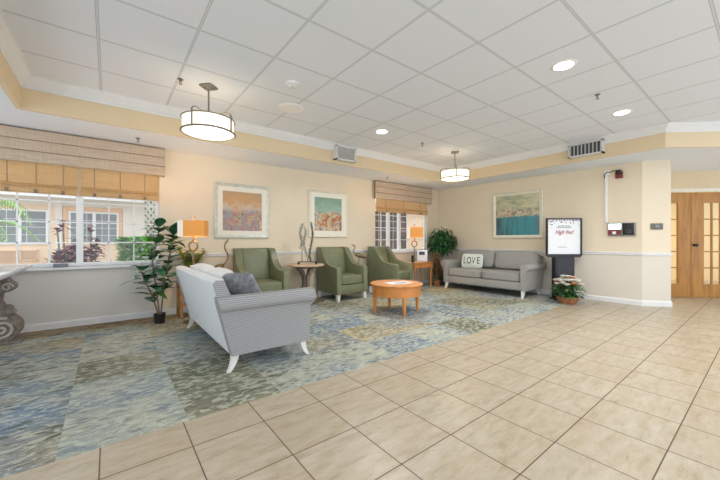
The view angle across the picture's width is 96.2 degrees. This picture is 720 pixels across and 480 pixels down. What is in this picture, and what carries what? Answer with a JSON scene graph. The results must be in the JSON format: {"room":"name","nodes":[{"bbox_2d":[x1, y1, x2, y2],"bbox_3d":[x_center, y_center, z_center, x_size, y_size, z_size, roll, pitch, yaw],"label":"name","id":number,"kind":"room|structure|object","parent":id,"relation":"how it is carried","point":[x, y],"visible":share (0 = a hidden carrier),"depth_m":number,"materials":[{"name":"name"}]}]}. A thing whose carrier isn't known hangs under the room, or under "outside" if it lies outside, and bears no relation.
{"room":"care facility","nodes":[
{"label":"care facility","id":0,"kind":"room"},
{"bbox_2d":[3,150,437,324],"bbox_3d":[-1.815,-0.280,5.918,10.400,2.850,0.188,0,0,-38],"label":"wall","id":1,"kind":"structure","parent":0,"point":[186,190],"depth_m":5.27,"materials":[{"name":"paint"}]},
{"bbox_2d":[0,167,162,271],"bbox_3d":[-4.305,-0.414,3.898,3.290,1.602,0.200,0,0,-38],"label":"window","id":2,"kind":"structure","parent":1,"relation":"in","point":[79,202],"depth_m":4.35,"materials":[{"name":"white wood"}]},
{"bbox_2d":[0,159,77,195],"bbox_3d":[-4.085,-0.885,4.003,0.885,0.600,0.048,0,0,-38],"label":"blind","id":3,"kind":"object","parent":2,"relation":"attached to","point":[15,176],"visible":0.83,"depth_m":4.05,"materials":[{"name":"brown fabric"}]},
{"bbox_2d":[53,263,67,267],"bbox_3d":[-3.865,0.330,4.171,0.140,0.050,0.060,0,0,-38],"label":"box","id":4,"kind":"object","parent":2,"relation":"on","point":[62,265],"visible":0.99,"depth_m":4.15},
{"bbox_2d":[81,168,158,200],"bbox_3d":[-3.363,-0.885,4.565,0.885,0.600,0.048,0,0,-38],"label":"blind","id":5,"kind":"object","parent":2,"relation":"attached to","point":[94,182],"visible":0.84,"depth_m":4.55,"materials":[{"name":"brown fabric"}]},
{"bbox_2d":[0,124,164,176],"bbox_3d":[-4.236,-1.157,3.855,3.285,0.405,0.112,0,0,-38],"label":"window valance","id":6,"kind":"object","parent":1,"relation":"attached to","point":[21,144],"visible":1,"depth_m":4.22,"materials":[{"name":"fabric"}]},
{"bbox_2d":[20,278,435,332],"bbox_3d":[-1.844,1.097,5.767,10.170,0.095,0.016,0,0,-38],"label":"baseboard","id":7,"kind":"structure","parent":1,"relation":"attached to","point":[128,316],"depth_m":4.41,"materials":[{"name":"white wood"}]},
{"bbox_2d":[214,182,268,237],"bbox_3d":[-2.033,-0.495,5.611,0.930,0.930,0.045,0,0,-38],"label":"framed picture","id":8,"kind":"object","parent":1,"relation":"attached to","point":[240,211],"visible":1,"depth_m":5.59,"materials":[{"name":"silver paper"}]},
{"bbox_2d":[223,191,261,230],"bbox_3d":[-2.041,-0.495,5.621,0.670,0.670,0.012,0,0,-38],"label":"art print","id":9,"kind":"object","parent":8,"relation":"attached to","point":[242,210],"depth_m":5.61},
{"bbox_2d":[164,249,367,257],"bbox_3d":[-1.328,0.246,6.171,4.160,0.062,0.026,0,0,-38],"label":"trim","id":10,"kind":"structure","parent":1,"relation":"attached to","point":[365,250],"depth_m":6.04,"materials":[{"name":"white wood"}]},
{"bbox_2d":[308,189,346,236],"bbox_3d":[-0.652,-0.530,6.686,0.930,0.950,0.045,0,0,-38],"label":"framed picture","id":11,"kind":"object","parent":1,"relation":"attached to","point":[327,210],"visible":0.99,"depth_m":6.68},
{"bbox_2d":[315,197,340,230],"bbox_3d":[-0.659,-0.530,6.696,0.660,0.680,0.012,0,0,-38],"label":"art print","id":12,"kind":"object","parent":11,"relation":"attached to","point":[327,209],"depth_m":6.68},
{"bbox_2d":[375,202,428,252],"bbox_3d":[1.050,-0.450,8.082,1.900,1.530,0.170,0,0,-38],"label":"window","id":13,"kind":"structure","parent":1,"relation":"in","point":[398,250],"depth_m":8.05,"materials":[{"name":"white wood"}]},
{"bbox_2d":[376,198,427,214],"bbox_3d":[1.091,-0.955,8.029,1.780,0.600,0.048,0,0,-38],"label":"blind","id":14,"kind":"object","parent":13,"relation":"attached to","point":[382,205],"visible":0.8,"depth_m":7.97,"materials":[{"name":"beige fabric"}]},
{"bbox_2d":[373,180,431,203],"bbox_3d":[1.106,-1.157,8.010,1.980,0.405,0.112,0,0,-38],"label":"window valance","id":15,"kind":"object","parent":1,"relation":"attached to","point":[381,189],"visible":1,"depth_m":7.88,"materials":[{"name":"fabric"}]},
{"bbox_2d":[0,282,581,477],"bbox_3d":[-0.635,1.193,4.563,10.600,0.104,3.416,0,0,-38],"label":"carpet","id":16,"kind":"structure","parent":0,"point":[67,392],"depth_m":3.01,"materials":[{"name":"carpet"}]},
{"bbox_2d":[0,265,32,345],"bbox_3d":[-3.780,0.719,2.812,1.085,0.845,1.780,0,0,-38],"label":"stone table","id":17,"kind":"object","parent":16,"relation":"on","point":[12,324],"visible":1,"depth_m":3.53,"materials":[{"name":"grey stone"}]},
{"bbox_2d":[120,218,186,323],"bbox_3d":[-2.779,0.422,4.397,0.825,1.438,0.600,0,0,-38],"label":"rubber plant","id":18,"kind":"object","parent":16,"relation":"on","point":[159,317],"visible":0.96,"depth_m":4.40,"materials":[{"name":"green plant"}]},
{"bbox_2d":[176,280,185,318],"bbox_3d":[-2.554,0.876,4.880,0.340,0.530,0.340,0,0,-38],"label":"side table","id":19,"kind":"object","parent":16,"relation":"on","point":[180,305],"visible":0.34,"depth_m":4.88,"materials":[{"name":"brown wood"}]},
{"bbox_2d":[175,246,207,267],"bbox_3d":[-2.537,0.352,4.869,0.509,0.519,0.462,0,0,-17],"label":"plant","id":20,"kind":"object","parent":19,"relation":"on","point":[187,258],"visible":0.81,"depth_m":4.84,"materials":[{"name":"green plant"}]},
{"bbox_2d":[177,215,207,323],"bbox_3d":[-2.323,0.398,4.502,0.340,1.486,0.260,0,0,-10],"label":"floor lamp","id":21,"kind":"object","parent":16,"relation":"on","point":[193,228],"visible":0.85,"depth_m":4.41,"materials":[{"name":"orange fabric"}]},
{"bbox_2d":[214,238,228,267],"bbox_3d":[-2.228,0.551,5.094,0.178,1.181,0.319,0,0,5],"label":"statue","id":22,"kind":"object","parent":16,"relation":"on","point":[217,265],"visible":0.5,"depth_m":5.17,"materials":[{"name":"brown metal"}]},
{"bbox_2d":[176,263,315,372],"bbox_3d":[-1.425,0.714,3.693,0.935,0.854,2.050,0,0,-38],"label":"sofa","id":23,"kind":"object","parent":16,"relation":"on","point":[241,324],"visible":0.93,"depth_m":2.96,"materials":[{"name":"fabric"}]},
{"bbox_2d":[190,263,214,272],"bbox_3d":[-1.863,0.496,3.897,0.266,0.418,0.850,0,0,-38],"label":"cushion","id":24,"kind":"object","parent":23,"relation":"on","point":[202,267],"depth_m":3.70,"materials":[{"name":"fabric"}]},
{"bbox_2d":[206,267,233,294],"bbox_3d":[-1.396,0.496,3.297,0.266,0.418,0.650,0,0,-38],"label":"cushion","id":25,"kind":"object","parent":23,"relation":"on","point":[218,272],"depth_m":3.14,"materials":[{"name":"fabric"}]},
{"bbox_2d":[222,273,260,294],"bbox_3d":[-1.089,0.460,3.029,0.366,0.332,0.228,0,0,27],"label":"throw pillow","id":26,"kind":"object","parent":23,"relation":"on","point":[236,283],"visible":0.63,"depth_m":2.92,"materials":[{"name":"fabric"}]},
{"bbox_2d":[233,248,289,291],"bbox_3d":[-1.679,0.641,5.393,0.762,1.000,0.765,0,0,-36],"label":"armchair","id":27,"kind":"object","parent":16,"relation":"on","point":[263,263],"visible":0.61,"depth_m":5.46,"materials":[{"name":"green fabric"}]},
{"bbox_2d":[255,279,281,291],"bbox_3d":[-1.631,0.756,5.326,0.545,0.195,0.600,0,0,-36],"label":"seat cushion","id":28,"kind":"object","parent":27,"relation":"on","point":[265,285],"depth_m":5.15,"materials":[{"name":"green fabric"}]},
{"bbox_2d":[287,263,324,304],"bbox_3d":[-0.992,0.791,5.918,0.670,0.700,0.670,0,0,27],"label":"pedestal table","id":29,"kind":"object","parent":16,"relation":"on","point":[311,267],"visible":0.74,"depth_m":5.82,"materials":[{"name":"wood"}]},
{"bbox_2d":[297,222,316,263],"bbox_3d":[-0.959,0.057,5.893,0.350,0.769,0.121,0,0,0],"label":"sculpture","id":30,"kind":"object","parent":29,"relation":"on","point":[303,244],"visible":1,"depth_m":5.88,"materials":[{"name":"metal"}]},
{"bbox_2d":[317,247,367,301],"bbox_3d":[-0.379,0.641,6.416,0.762,1.000,0.765,0,0,-41],"label":"armchair","id":31,"kind":"object","parent":16,"relation":"on","point":[340,274],"visible":1,"depth_m":6.30,"materials":[{"name":"green fabric"}]},
{"bbox_2d":[342,273,361,284],"bbox_3d":[-0.325,0.756,6.354,0.545,0.195,0.600,0,0,-41],"label":"seat cushion","id":32,"kind":"object","parent":31,"relation":"on","point":[347,278],"depth_m":6.15,"materials":[{"name":"green fabric"}]},
{"bbox_2d":[351,244,365,292],"bbox_3d":[-0.033,0.615,6.994,0.330,1.052,0.178,0,0,3],"label":"statue","id":33,"kind":"object","parent":16,"relation":"on","point":[359,255],"visible":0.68,"depth_m":6.95,"materials":[{"name":"brown metal"}]},
{"bbox_2d":[368,246,411,292],"bbox_3d":[0.653,0.641,7.155,0.765,1.000,0.762,0,0,34],"label":"armchair","id":34,"kind":"object","parent":16,"relation":"on","point":[383,264],"visible":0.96,"depth_m":6.99,"materials":[{"name":"green fabric"}]},
{"bbox_2d":[399,270,408,279],"bbox_3d":[0.721,0.756,7.109,0.600,0.195,0.545,0,0,34],"label":"seat cushion","id":35,"kind":"object","parent":34,"relation":"on","point":[403,274],"depth_m":6.92,"materials":[{"name":"green fabric"}]},
{"bbox_2d":[370,280,422,316],"bbox_3d":[0.578,0.910,5.137,0.830,0.462,0.830,0,0,32],"label":"coffee table","id":36,"kind":"object","parent":16,"relation":"on","point":[379,288],"visible":0.98,"depth_m":4.83,"materials":[{"name":"brown wood"}]},
{"bbox_2d":[384,281,412,283],"bbox_3d":[0.611,0.675,5.112,0.400,0.008,0.220,0,0,-28],"label":"magazine","id":37,"kind":"object","parent":36,"relation":"on","point":[398,282],"visible":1,"depth_m":5.11,"materials":[{"name":"paper"}]},
{"bbox_2d":[406,225,422,280],"bbox_3d":[1.160,0.398,6.881,0.340,1.486,0.260,0,0,4],"label":"floor lamp","id":38,"kind":"object","parent":16,"relation":"on","point":[414,232],"visible":0.77,"depth_m":6.79,"materials":[{"name":"orange fabric"}]},
{"bbox_2d":[410,261,433,286],"bbox_3d":[1.401,0.836,7.842,0.680,0.610,0.440,0,0,-38],"label":"side table","id":39,"kind":"object","parent":16,"relation":"on","point":[418,264],"visible":0.49,"depth_m":7.73,"materials":[{"name":"brown wood"}]},
{"bbox_2d":[417,250,426,261],"bbox_3d":[1.504,0.381,7.808,0.260,0.300,0.080,0,0,2],"label":"dispenser","id":40,"kind":"object","parent":39,"relation":"on","point":[421,254],"visible":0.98,"depth_m":7.80,"materials":[{"name":"white plastic"}]},
{"bbox_2d":[432,252,441,285],"bbox_3d":[1.921,0.717,8.010,0.318,0.848,0.257,0,0,38],"label":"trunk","id":41,"kind":"object","parent":16,"relation":"on","point":[436,261],"visible":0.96,"depth_m":7.97,"materials":[{"name":"brown plant"}]},
{"bbox_2d":[425,226,457,284],"bbox_3d":[2.100,0.394,8.261,0.865,1.494,0.847,0,0,-38],"label":"ficus tree","id":42,"kind":"object","parent":16,"relation":"on","point":[443,239],"visible":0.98,"depth_m":8.11,"materials":[{"name":"green plant"}]},
{"bbox_2d":[440,250,546,298],"bbox_3d":[2.922,0.692,7.234,0.935,0.899,2.030,0,0,-40],"label":"sofa","id":43,"kind":"object","parent":16,"relation":"on","point":[523,271],"visible":0.89,"depth_m":6.89,"materials":[{"name":"grey fabric"}]},
{"bbox_2d":[449,267,492,277],"bbox_3d":[2.567,0.746,7.492,0.660,0.200,0.844,0,0,-40],"label":"seat cushion","id":44,"kind":"object","parent":43,"relation":"on","point":[454,272],"depth_m":7.30,"materials":[{"name":"grey fabric"}]},
{"bbox_2d":[461,254,482,267],"bbox_3d":[2.602,0.485,7.494,0.480,0.328,0.209,0,0,34],"label":"pillow","id":45,"kind":"object","parent":43,"relation":"on","point":[468,260],"visible":1,"depth_m":7.43,"materials":[{"name":"fabric"}]},
{"bbox_2d":[461,250,495,267],"bbox_3d":[2.813,0.451,7.709,0.266,0.418,0.860,0,0,-40],"label":"cushion","id":46,"kind":"object","parent":43,"relation":"on","point":[489,257],"depth_m":7.44,"materials":[{"name":"grey fabric"}]},
{"bbox_2d":[482,269,519,281],"bbox_3d":[3.111,0.746,6.838,0.660,0.200,0.844,0,0,-40],"label":"seat cushion","id":47,"kind":"object","parent":43,"relation":"on","point":[496,275],"depth_m":6.67,"materials":[{"name":"grey fabric"}]},
{"bbox_2d":[494,251,540,270],"bbox_3d":[3.398,0.451,7.006,0.266,0.418,0.950,0,0,-40],"label":"cushion","id":48,"kind":"object","parent":43,"relation":"on","point":[503,260],"depth_m":6.95,"materials":[{"name":"grey fabric"}]},
{"bbox_2d":[546,218,581,299],"bbox_3d":[3.928,0.361,6.232,0.680,1.560,0.220,0,0,0],"label":"stand","id":49,"kind":"object","parent":16,"relation":"on","point":[563,235],"visible":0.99,"depth_m":6.22,"materials":[{"name":"black plastic"}]},
{"bbox_2d":[548,220,579,253],"bbox_3d":[3.928,-0.061,6.227,0.630,0.665,0.011,0,0,0],"label":"poster","id":50,"kind":"object","parent":49,"relation":"attached to","point":[563,235],"depth_m":6.22,"materials":[{"name":"paper"}]},
{"bbox_2d":[548,275,587,303],"bbox_3d":[3.752,0.885,5.846,0.690,0.513,0.652,0,0,-38],"label":"flower basket","id":51,"kind":"object","parent":16,"relation":"on","point":[568,298],"visible":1,"depth_m":5.74,"materials":[{"name":"green plant"}]},
{"bbox_2d":[0,0,719,167],"bbox_3d":[2.603,-1.755,4.146,15.200,0.100,8.350,0,0,-38],"label":"ceiling","id":52,"kind":"structure","parent":0,"point":[475,79],"depth_m":3.07,"materials":[{"name":"tile"}]},
{"bbox_2d":[180,83,235,141],"bbox_3d":[-1.677,-1.434,3.578,0.563,0.542,0.563,0,0,10],"label":"drum pendant","id":53,"kind":"object","parent":52,"relation":"hanging from","point":[203,125],"visible":1,"depth_m":3.46,"materials":[{"name":"silver metal"}]},
{"bbox_2d":[278,103,303,112],"bbox_3d":[-0.889,-1.697,4.173,0.320,0.016,0.320,0,0,-38],"label":"ceiling speaker","id":54,"kind":"object","parent":52,"relation":"attached to","point":[285,107],"visible":1,"depth_m":4.15,"materials":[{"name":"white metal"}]},
{"bbox_2d":[285,80,298,89],"bbox_3d":[-0.736,-1.677,3.520,0.150,0.055,0.150,0,0,-38],"label":"smoke detector","id":55,"kind":"object","parent":52,"relation":"attached to","point":[291,84],"visible":1,"depth_m":3.48,"materials":[{"name":"white plastic"}]},
{"bbox_2d":[375,129,388,133],"bbox_3d":[0.343,-1.702,5.081,0.230,0.006,0.230,0,0,-38],"label":"recessed light","id":56,"kind":"object","parent":52,"relation":"in","point":[379,131],"visible":1,"depth_m":5.07,"materials":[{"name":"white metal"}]},
{"bbox_2d":[440,151,469,181],"bbox_3d":[1.835,-1.434,6.241,0.563,0.542,0.563,0,0,10],"label":"drum pendant","id":57,"kind":"object","parent":52,"relation":"hanging from","point":[455,174],"visible":1,"depth_m":6.11,"materials":[{"name":"silver metal"}]},
{"bbox_2d":[550,59,577,71],"bbox_3d":[1.991,-1.702,3.157,0.230,0.006,0.230,0,0,-38],"label":"recessed light","id":58,"kind":"object","parent":52,"relation":"in","point":[563,65],"visible":1,"depth_m":3.15,"materials":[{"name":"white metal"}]},
{"bbox_2d":[611,109,632,115],"bbox_3d":[3.505,-1.702,4.322,0.230,0.006,0.230,0,0,-38],"label":"recessed light","id":59,"kind":"object","parent":52,"relation":"in","point":[625,111],"visible":1,"depth_m":4.31,"materials":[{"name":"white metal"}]},
{"bbox_2d":[0,282,719,479],"bbox_3d":[3.697,1.195,2.739,15.200,0.100,4.784,0,0,-38],"label":"floor","id":60,"kind":"structure","parent":0,"point":[586,389],"depth_m":2.08,"materials":[{"name":"tile"}]},
{"bbox_2d":[0,52,719,189],"bbox_3d":[2.603,-1.536,4.146,15.200,0.339,8.350,0,0,-38],"label":"ceiling","id":61,"kind":"structure","parent":0,"point":[26,99],"depth_m":4.94,"materials":[{"name":"paint"}]},
{"bbox_2d":[333,145,355,162],"bbox_3d":[-0.276,-1.545,5.828,0.420,0.250,0.120,0,0,-38],"label":"ceiling vent","id":62,"kind":"object","parent":61,"relation":"in","point":[340,153],"visible":0.99,"depth_m":5.77,"materials":[{"name":"white metal"}]},
{"bbox_2d":[568,139,604,158],"bbox_3d":[3.852,-1.545,5.504,0.120,0.220,0.500,0,0,-38],"label":"ceiling vent","id":63,"kind":"object","parent":61,"relation":"in","point":[595,147],"visible":1,"depth_m":5.47,"materials":[{"name":"white metal"}]},
{"bbox_2d":[438,160,670,252],"bbox_3d":[3.753,-0.730,7.193,4.541,1.950,1.376,0,0,34],"label":"wall","id":64,"kind":"structure","parent":0,"point":[642,196],"depth_m":6.21,"materials":[{"name":"paint"}]},
{"bbox_2d":[0,7,719,171],"bbox_3d":[2.233,-1.647,3.213,8.930,0.115,7.330,0,0,-38],"label":"crown molding","id":65,"kind":"structure","parent":64,"relation":"attached to","point":[10,50],"depth_m":4.69,"materials":[{"name":"white wood"}]},
{"bbox_2d":[493,189,542,237],"bbox_3d":[3.511,-0.560,7.239,0.045,1.040,1.100,0,0,-40],"label":"framed picture","id":66,"kind":"object","parent":64,"relation":"attached to","point":[519,214],"visible":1,"depth_m":7.21,"materials":[{"name":"paper"}]},
{"bbox_2d":[604,170,615,222],"bbox_3d":[4.597,-0.802,5.937,0.043,0.955,0.184,0,0,-40],"label":"conduit","id":67,"kind":"object","parent":64,"relation":"attached to","point":[606,173],"visible":1,"depth_m":5.98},
{"bbox_2d":[615,169,622,178],"bbox_3d":[4.672,-1.190,5.830,0.065,0.150,0.110,0,0,-40],"label":"fire alarm strobe","id":68,"kind":"object","parent":64,"relation":"attached to","point":[619,173],"visible":1,"depth_m":5.82,"materials":[{"name":"red plastic"}]},
{"bbox_2d":[608,222,635,235],"bbox_3d":[4.698,-0.193,5.806,0.057,0.235,0.400,0,0,-40],"label":"wall display","id":69,"kind":"object","parent":64,"relation":"attached to","point":[614,229],"visible":1,"depth_m":5.77,"materials":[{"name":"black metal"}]},
{"bbox_2d":[651,223,662,229],"bbox_3d":[5.117,-0.234,5.564,0.190,0.108,0.020,0,0,8],"label":"switch plate","id":70,"kind":"object","parent":64,"relation":"attached to","point":[654,226],"visible":1,"depth_m":5.56,"materials":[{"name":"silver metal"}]},
{"bbox_2d":[671,193,690,296],"bbox_3d":[6.149,0.097,6.515,0.901,2.084,0.046,0,0,7],"label":"door","id":71,"kind":"structure","parent":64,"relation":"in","point":[682,287],"depth_m":6.46,"materials":[{"name":"brown wood"}]},
{"bbox_2d":[671,192,718,280],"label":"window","id":72,"kind":"structure","parent":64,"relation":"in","point":[706,205],"depth_m":9.07,"materials":[{"name":"glass"}]},
{"bbox_2d":[671,171,719,188],"bbox_3d":[7.708,-0.280,6.373,4.180,2.850,0.150,0,0,7],"label":"wall","id":73,"kind":"structure","parent":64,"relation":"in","point":[683,179],"depth_m":6.43,"materials":[{"name":"paint"}]},
{"bbox_2d":[671,188,719,191],"bbox_3d":[6.595,0.060,6.422,1.960,2.170,0.030,0,0,7],"label":"door frame","id":74,"kind":"structure","parent":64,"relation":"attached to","point":[683,189],"depth_m":6.40,"materials":[{"name":"white wood"}]},
{"bbox_2d":[691,192,719,297],"bbox_3d":[7.046,0.097,6.366,0.901,2.084,0.119,0,0,7],"label":"door","id":75,"kind":"structure","parent":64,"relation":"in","point":[698,288],"depth_m":6.42,"materials":[{"name":"brown wood"}]},
{"bbox_2d":[439,250,670,300],"bbox_3d":[3.753,0.695,7.193,4.541,0.900,1.376,0,0,34],"label":"wall","id":76,"kind":"structure","parent":0,"point":[645,278],"depth_m":5.83,"materials":[{"name":"paint"}]},
{"bbox_2d":[449,282,671,306],"bbox_3d":[3.735,1.097,7.118,4.565,0.095,1.374,0,0,32],"label":"baseboard","id":77,"kind":"structure","parent":76,"relation":"attached to","point":[589,297],"depth_m":5.87,"materials":[{"name":"white wood"}]},
{"bbox_2d":[454,248,672,255],"bbox_3d":[3.735,0.246,7.112,4.578,0.062,1.385,0,0,32],"label":"trim","id":78,"kind":"structure","parent":76,"relation":"attached to","point":[456,249],"depth_m":6.03,"materials":[{"name":"white wood"}]},
{"bbox_2d":[556,295,578,303],"bbox_3d":[3.752,1.079,5.845,0.340,0.125,0.340,0,0,-38],"label":"basket","id":79,"kind":"object","parent":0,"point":[564,300],"depth_m":5.72,"materials":[{"name":"brown wicker"}]},
{"bbox_2d":[671,280,718,283],"bbox_3d":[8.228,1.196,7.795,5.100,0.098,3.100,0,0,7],"label":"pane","id":80,"kind":"structure","parent":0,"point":[705,282],"depth_m":8.72,"materials":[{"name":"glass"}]},
{"label":"outside","id":81,"kind":"structure","parent":0,"visible":0},
{"bbox_3d":[-4.442,1.175,15.485,40.000,0.060,18.100,0,0,-38],"label":"ground","id":82,"kind":"structure","parent":81,"visible":0},
{"bbox_2d":[0,199,40,243],"bbox_3d":[-6.740,0.203,5.653,1.687,1.884,1.687,0,0,-38],"label":"palm","id":83,"kind":"object","parent":82,"relation":"on","point":[3,202],"visible":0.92,"depth_m":5.97,"materials":[{"name":"green plant"}]},
{"bbox_2d":[43,220,97,263],"bbox_3d":[-5.026,0.399,5.602,0.823,1.496,0.696,0,0,-38],"label":"shrub","id":84,"kind":"object","parent":82,"relation":"on","point":[71,256],"visible":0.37,"depth_m":5.54,"materials":[{"name":"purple plant"}]},
{"bbox_2d":[0,191,155,264],"bbox_3d":[-10.630,-0.655,9.595,13.000,3.600,3.800,0,0,-38],"label":"building","id":85,"kind":"structure","parent":82,"relation":"on","point":[28,253],"depth_m":9.48,"materials":[{"name":"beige paint"}]},
{"bbox_2d":[20,250,37,260],"bbox_3d":[-9.367,0.435,9.146,0.360,0.300,0.060,0,0,-38],"label":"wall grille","id":86,"kind":"object","parent":85,"relation":"attached to","point":[25,255],"depth_m":9.13,"materials":[{"name":"beige paint"}]},
{"bbox_2d":[74,224,105,261],"bbox_3d":[-5.450,0.387,6.537,0.613,1.518,0.570,0,0,-38],"label":"shrub","id":87,"kind":"object","parent":82,"relation":"on","point":[90,227],"visible":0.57,"depth_m":6.56,"materials":[{"name":"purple plant"}]},
{"bbox_2d":[113,236,155,260],"bbox_3d":[-5.861,0.519,8.872,1.541,1.276,1.018,0,0,-38],"label":"hedge","id":88,"kind":"object","parent":82,"relation":"on","point":[137,238],"visible":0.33,"depth_m":8.49,"materials":[{"name":"green plant"}]},
{"bbox_2d":[144,200,155,245],"bbox_3d":[-6.171,-0.678,9.515,1.352,3.646,1.386,0,0,14],"label":"trunk","id":89,"kind":"object","parent":82,"relation":"on","point":[150,215],"visible":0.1,"depth_m":9.42,"materials":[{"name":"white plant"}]},
{"bbox_2d":[375,198,421,249],"bbox_3d":[2.233,-0.205,13.011,8.500,2.700,0.800,0,0,-38],"label":"side wing","id":90,"kind":"object","parent":82,"relation":"on","point":[393,219],"visible":0.07,"depth_m":12.44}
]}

